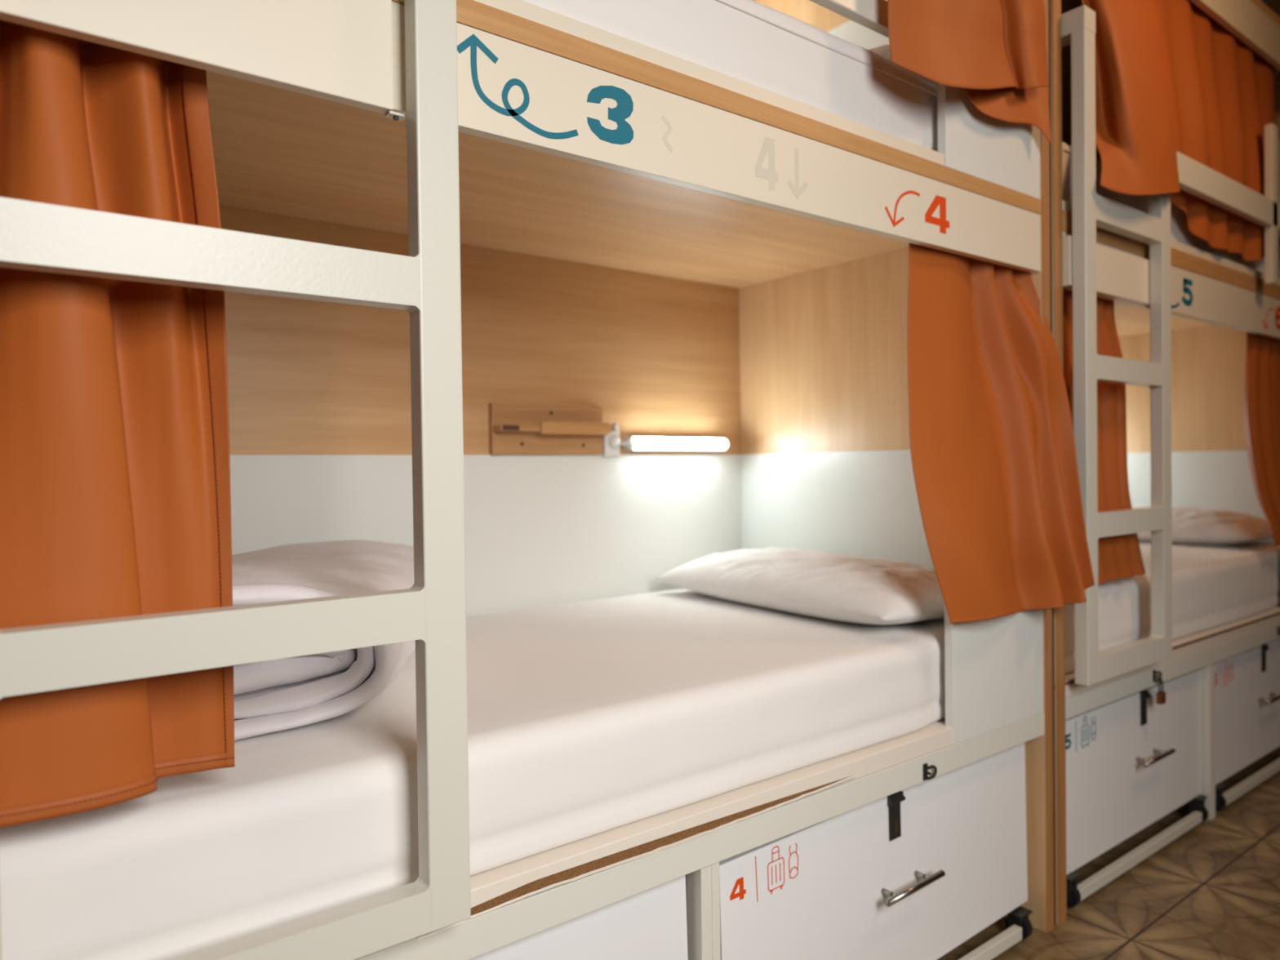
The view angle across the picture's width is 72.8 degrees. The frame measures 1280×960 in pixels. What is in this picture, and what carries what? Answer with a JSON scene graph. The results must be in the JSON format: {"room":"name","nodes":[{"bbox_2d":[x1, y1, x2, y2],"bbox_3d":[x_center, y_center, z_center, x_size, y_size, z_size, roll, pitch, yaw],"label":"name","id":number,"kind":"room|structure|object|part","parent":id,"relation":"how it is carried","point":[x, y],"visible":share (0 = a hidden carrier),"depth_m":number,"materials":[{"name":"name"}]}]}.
{"room":"dormitory","nodes":[
{"label":"dormitory","id":0,"kind":"room"},
{"bbox_2d":[937,746,1279,959],"bbox_3d":[1.596,1.012,1.237,8.400,0.060,4.200,-1,1,-38],"label":"floor","id":1,"kind":"structure","parent":0,"point":[1212,892],"depth_m":2.01,"materials":[{"name":"brown tile"}]},
{"bbox_2d":[0,0,1053,959],"bbox_3d":[-0.170,-0.251,1.657,1.958,2.500,0.968,-1,1,-38],"label":"bunk bed","id":2,"kind":"object","parent":1,"relation":"on","point":[668,245],"visible":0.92,"depth_m":1.80,"materials":[{"name":"brown wood"}]},
{"bbox_2d":[0,19,235,827],"bbox_3d":[-0.547,-0.078,0.817,0.296,0.763,0.088,-1,1,-38],"label":"curtain","id":3,"kind":"object","parent":2,"relation":"hanging from","point":[115,491],"visible":0.84,"depth_m":0.82,"materials":[{"name":"orange fabric"}]},
{"bbox_2d":[0,0,471,959],"bbox_3d":[-0.429,-0.236,0.880,0.481,1.482,0.121,-1,1,-38],"label":"ladder","id":4,"kind":"object","parent":2,"relation":"attached to","point":[425,283],"visible":1,"depth_m":0.93,"materials":[{"name":"white metal"}]},
{"bbox_2d":[0,588,945,959],"bbox_3d":[-0.163,0.399,1.664,1.862,0.172,0.890,-1,1,-38],"label":"mattress","id":5,"kind":"object","parent":2,"relation":"on","point":[586,718],"visible":0.63,"depth_m":1.14,"materials":[{"name":"white fabric"}]},
{"bbox_2d":[231,539,415,740],"bbox_3d":[-0.577,0.221,1.408,0.452,0.199,0.928,-1,1,-7],"label":"duvet","id":6,"kind":"object","parent":5,"relation":"on","point":[273,695],"visible":0.25,"depth_m":1.15,"materials":[{"name":"white fabric"}]},
{"bbox_2d":[654,546,944,624],"bbox_3d":[0.416,0.236,2.086,0.395,0.127,0.790,-1,1,-33],"label":"pillow","id":7,"kind":"object","parent":5,"relation":"on","point":[855,588],"visible":0.94,"depth_m":1.89,"materials":[{"name":"white fabric"}]},
{"bbox_3d":[-0.455,-0.258,2.029,1.890,2.410,0.021,-1,1,-38],"label":"panel","id":8,"kind":"part","parent":2,"relation":"part of","materials":[{"name":"brown wood"}]},
{"bbox_2d":[488,402,611,454],"bbox_3d":[-0.217,-0.126,2.159,0.322,0.124,0.064,-1,1,-38],"label":"shelf","id":9,"kind":"object","parent":2,"relation":"attached to","point":[514,428],"visible":1,"depth_m":2.15,"materials":[{"name":"brown wood"}]},
{"bbox_3d":[-0.166,0.214,1.669,1.890,0.543,0.905,-1,1,-38],"label":"white wall panel","id":10,"kind":"part","parent":2,"relation":"part of","materials":[{"name":"laminate"}]},
{"bbox_2d":[601,422,621,457],"bbox_3d":[-0.074,-0.106,2.290,0.050,0.090,0.032,-1,1,-38],"label":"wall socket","id":11,"kind":"object","parent":2,"relation":"attached to","point":[611,442],"visible":0.89,"depth_m":2.28,"materials":[{"name":"white plastic"}]},
{"bbox_3d":[-0.064,-0.140,2.287,0.014,0.022,0.014,-1,1,-38],"label":"switch knob","id":12,"kind":"part","parent":11,"relation":"part of","materials":[{"name":"white plastic"}]},
{"bbox_2d":[620,436,729,450],"bbox_3d":[0.101,-0.100,2.411,0.379,0.037,0.053,-1,1,-38],"label":"reading lamp","id":13,"kind":"object","parent":2,"relation":"attached to","point":[629,443],"visible":0.93,"depth_m":2.38,"materials":[{"name":"white plastic"}]},
{"bbox_3d":[-0.047,-0.097,2.307,0.035,0.012,0.012,0,1,43],"label":"lamp stem","id":14,"kind":"part","parent":13,"relation":"part of","materials":[{"name":"white plastic"}]},
{"bbox_3d":[0.097,0.785,1.308,0.037,0.430,0.034,-1,1,-38],"label":"support post","id":15,"kind":"part","parent":2,"relation":"part of","materials":[{"name":"white wood"}]},
{"bbox_2d":[522,0,937,151],"bbox_3d":[-0.178,-0.681,1.650,1.862,0.189,0.887,-1,1,-38],"label":"mattress","id":16,"kind":"object","parent":2,"relation":"on","point":[751,42],"visible":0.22,"depth_m":1.40,"materials":[{"name":"white fabric"}]},
{"bbox_2d":[869,44,937,85],"bbox_3d":[0.391,-0.852,2.068,0.395,0.127,0.790,-1,1,-41],"label":"pillow","id":17,"kind":"object","parent":16,"relation":"on","point":[883,51],"visible":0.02,"depth_m":1.70,"materials":[{"name":"white fabric"}]},
{"bbox_3d":[0.150,-0.811,1.319,1.120,0.048,0.022,-1,1,-38],"label":"guard rail","id":18,"kind":"part","parent":2,"relation":"part of","materials":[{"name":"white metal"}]},
{"bbox_3d":[-0.180,-0.879,1.654,1.890,0.588,0.905,-1,1,-38],"label":"white wall panel","id":19,"kind":"part","parent":2,"relation":"part of","materials":[{"name":"laminate"}]},
{"bbox_3d":[0.587,-0.269,2.252,0.032,2.500,0.952,-1,1,-38],"label":"panel","id":20,"kind":"part","parent":2,"relation":"part of","materials":[{"name":"brown wood"}]},
{"bbox_2d":[887,0,1051,144],"bbox_3d":[0.629,-1.026,1.664,0.575,0.662,0.123,-1,1,-38],"label":"curtain","id":21,"kind":"object","parent":2,"relation":"hanging from","point":[995,51],"visible":1,"depth_m":1.63,"materials":[{"name":"orange fabric"}]},
{"bbox_2d":[907,242,1095,623],"bbox_3d":[0.722,-0.106,1.741,0.511,0.756,0.143,-1,1,-38],"label":"curtain","id":22,"kind":"object","parent":2,"relation":"hanging from","point":[993,449],"visible":0.94,"depth_m":1.77,"materials":[{"name":"orange fabric"}]},
{"bbox_2d":[469,875,688,959],"bbox_3d":[-0.514,0.793,1.335,0.885,0.429,0.863,-1,1,-38],"label":"storage drawer","id":23,"kind":"object","parent":1,"relation":"on","point":[650,924],"visible":0.02,"depth_m":1.22,"materials":[{"name":"white laminate"}]},
{"bbox_2d":[685,742,1032,959],"bbox_3d":[0.242,0.775,1.920,0.907,0.429,0.863,-1,1,-38],"label":"storage drawer","id":24,"kind":"object","parent":1,"relation":"on","point":[916,872],"visible":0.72,"depth_m":1.60,"materials":[{"name":"white laminate"}]},
{"bbox_3d":[0.503,0.743,1.583,0.168,0.016,0.012,-1,1,-38],"label":"handle","id":25,"kind":"part","parent":24,"relation":"part of","materials":[{"name":"metal"}]},
{"bbox_3d":[0.489,0.965,1.598,0.789,0.026,0.018,-1,1,-38],"label":"rail","id":26,"kind":"part","parent":24,"relation":"part of","materials":[{"name":"white metal"}]},
{"bbox_2d":[1065,668,1208,907],"bbox_3d":[1.035,0.752,2.532,0.815,0.438,0.863,-1,1,-38],"label":"storage drawer","id":27,"kind":"object","parent":1,"relation":"on","point":[1133,760],"visible":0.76,"depth_m":2.19,"materials":[{"name":"white laminate"}]},
{"bbox_3d":[1.282,0.946,2.210,0.705,0.026,0.018,-1,1,-38],"label":"rail","id":28,"kind":"part","parent":27,"relation":"part of","materials":[{"name":"white metal"}]},
{"bbox_3d":[1.329,0.710,2.221,0.168,0.012,0.012,-1,1,-38],"label":"handle","id":29,"kind":"part","parent":27,"relation":"part of","materials":[{"name":"metal"}]},
{"bbox_2d":[1048,0,1279,924],"bbox_3d":[1.377,-0.287,2.829,1.924,2.500,1.005,-1,1,-38],"label":"bunk bed","id":30,"kind":"object","parent":1,"relation":"on","point":[1215,300],"visible":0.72,"depth_m":2.55,"materials":[{"name":"brown wood"}]},
{"bbox_3d":[0.630,-0.270,2.285,0.036,2.500,0.952,-1,1,-38],"label":"panel","id":31,"kind":"part","parent":30,"relation":"part of","materials":[{"name":"brown wood"}]},
{"bbox_2d":[1062,288,1146,582],"bbox_3d":[1.099,-0.119,2.074,0.420,0.718,0.059,-1,1,-38],"label":"curtain","id":32,"kind":"object","parent":30,"relation":"hanging from","point":[1119,556],"visible":0.48,"depth_m":2.10,"materials":[{"name":"orange fabric"}]},
{"bbox_2d":[1061,4,1172,685],"bbox_3d":[1.108,-0.292,2.067,0.444,1.478,0.121,-1,1,-38],"label":"ladder","id":33,"kind":"object","parent":30,"relation":"attached to","point":[1091,211],"visible":0.86,"depth_m":1.93,"materials":[{"name":"white metal"}]},
{"bbox_3d":[0.943,-1.002,1.937,0.052,0.050,0.121,-1,1,-38],"label":"handle","id":34,"kind":"part","parent":33,"relation":"part of","materials":[{"name":"white metal"}]},
{"bbox_2d":[1155,679,1165,704],"bbox_3d":[1.327,0.538,2.212,0.028,0.063,0.014,-1,1,-38],"label":"padlock","id":35,"kind":"object","parent":30,"relation":"hanging from","point":[1160,695],"visible":1,"depth_m":2.21,"materials":[{"name":"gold metal"}]},
{"bbox_2d":[1062,142,1279,278],"bbox_3d":[1.372,-0.711,2.848,1.792,0.188,0.887,-1,1,-38],"label":"mattress","id":36,"kind":"object","parent":30,"relation":"on","point":[1180,232],"visible":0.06,"depth_m":2.34,"materials":[{"name":"white fabric"}]},
{"bbox_3d":[2.109,-0.305,3.428,0.032,2.500,0.952,-1,1,-38],"label":"panel","id":37,"kind":"part","parent":30,"relation":"part of","materials":[{"name":"brown wood"}]},
{"bbox_2d":[1064,541,1279,673],"bbox_3d":[1.387,0.334,2.862,1.792,0.193,0.889,-1,1,-38],"label":"mattress","id":38,"kind":"object","parent":30,"relation":"on","point":[1213,585],"visible":0.27,"depth_m":2.48,"materials":[{"name":"white fabric"}]},
{"bbox_2d":[1131,505,1272,545],"bbox_3d":[1.923,0.160,3.281,0.395,0.130,0.790,-1,1,-40],"label":"pillow","id":39,"kind":"object","parent":38,"relation":"on","point":[1190,525],"visible":0.39,"depth_m":3.00,"materials":[{"name":"white fabric"}]},
{"bbox_2d":[1081,0,1278,261],"bbox_3d":[1.547,-1.010,2.355,1.476,0.736,0.149,-1,1,-38],"label":"curtain","id":40,"kind":"object","parent":30,"relation":"hanging from","point":[1171,78],"visible":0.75,"depth_m":2.34,"materials":[{"name":"orange fabric"}]},
{"bbox_3d":[1.378,0.169,2.861,1.836,0.526,0.905,-1,1,-38],"label":"white wall panel","id":41,"kind":"part","parent":30,"relation":"part of","materials":[{"name":"laminate"}]},
{"bbox_3d":[1.619,0.742,2.484,0.037,0.446,0.034,-1,1,-38],"label":"support post","id":42,"kind":"part","parent":30,"relation":"part of","materials":[{"name":"white wood"}]},
{"bbox_3d":[1.859,-0.794,2.578,1.325,0.076,0.022,-1,1,-38],"label":"guard rail","id":43,"kind":"part","parent":30,"relation":"part of","materials":[{"name":"white metal"}]},
{"bbox_2d":[1243,332,1279,546],"bbox_3d":[2.120,-0.150,2.853,0.607,0.705,0.077,-1,1,-38],"label":"curtain","id":44,"kind":"object","parent":30,"relation":"hanging from","point":[1261,384],"visible":0.84,"depth_m":2.78,"materials":[{"name":"orange fabric"}]},
{"bbox_3d":[1.894,-0.825,2.605,0.045,0.472,0.022,-1,1,-38],"label":"rail post","id":45,"kind":"part","parent":30,"relation":"part of","materials":[{"name":"white metal"}]},
{"bbox_3d":[1.364,-0.913,2.846,1.836,0.594,0.905,-1,1,-38],"label":"white wall panel","id":46,"kind":"part","parent":30,"relation":"part of","materials":[{"name":"laminate"}]},
{"bbox_2d":[1214,637,1279,811],"bbox_3d":[1.768,0.734,3.098,0.913,0.440,0.863,-1,1,-38],"label":"storage drawer","id":47,"kind":"object","parent":1,"relation":"on","point":[1247,682],"visible":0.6,"depth_m":2.67,"materials":[{"name":"white laminate"}]},
{"bbox_3d":[2.015,0.928,2.776,0.803,0.026,0.018,-1,1,-38],"label":"rail","id":48,"kind":"part","parent":47,"relation":"part of","materials":[{"name":"white metal"}]},
{"bbox_3d":[2.023,0.693,2.757,0.168,0.012,0.012,-1,1,-38],"label":"handle","id":49,"kind":"part","parent":47,"relation":"part of","materials":[{"name":"metal"}]},
{"bbox_2d":[1261,0,1279,17],"bbox_3d":[1.560,-1.792,1.198,8.400,0.050,4.200,-1,1,-38],"label":"ceiling","id":50,"kind":"structure","parent":0,"point":[1274,5],"depth_m":3.31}
]}

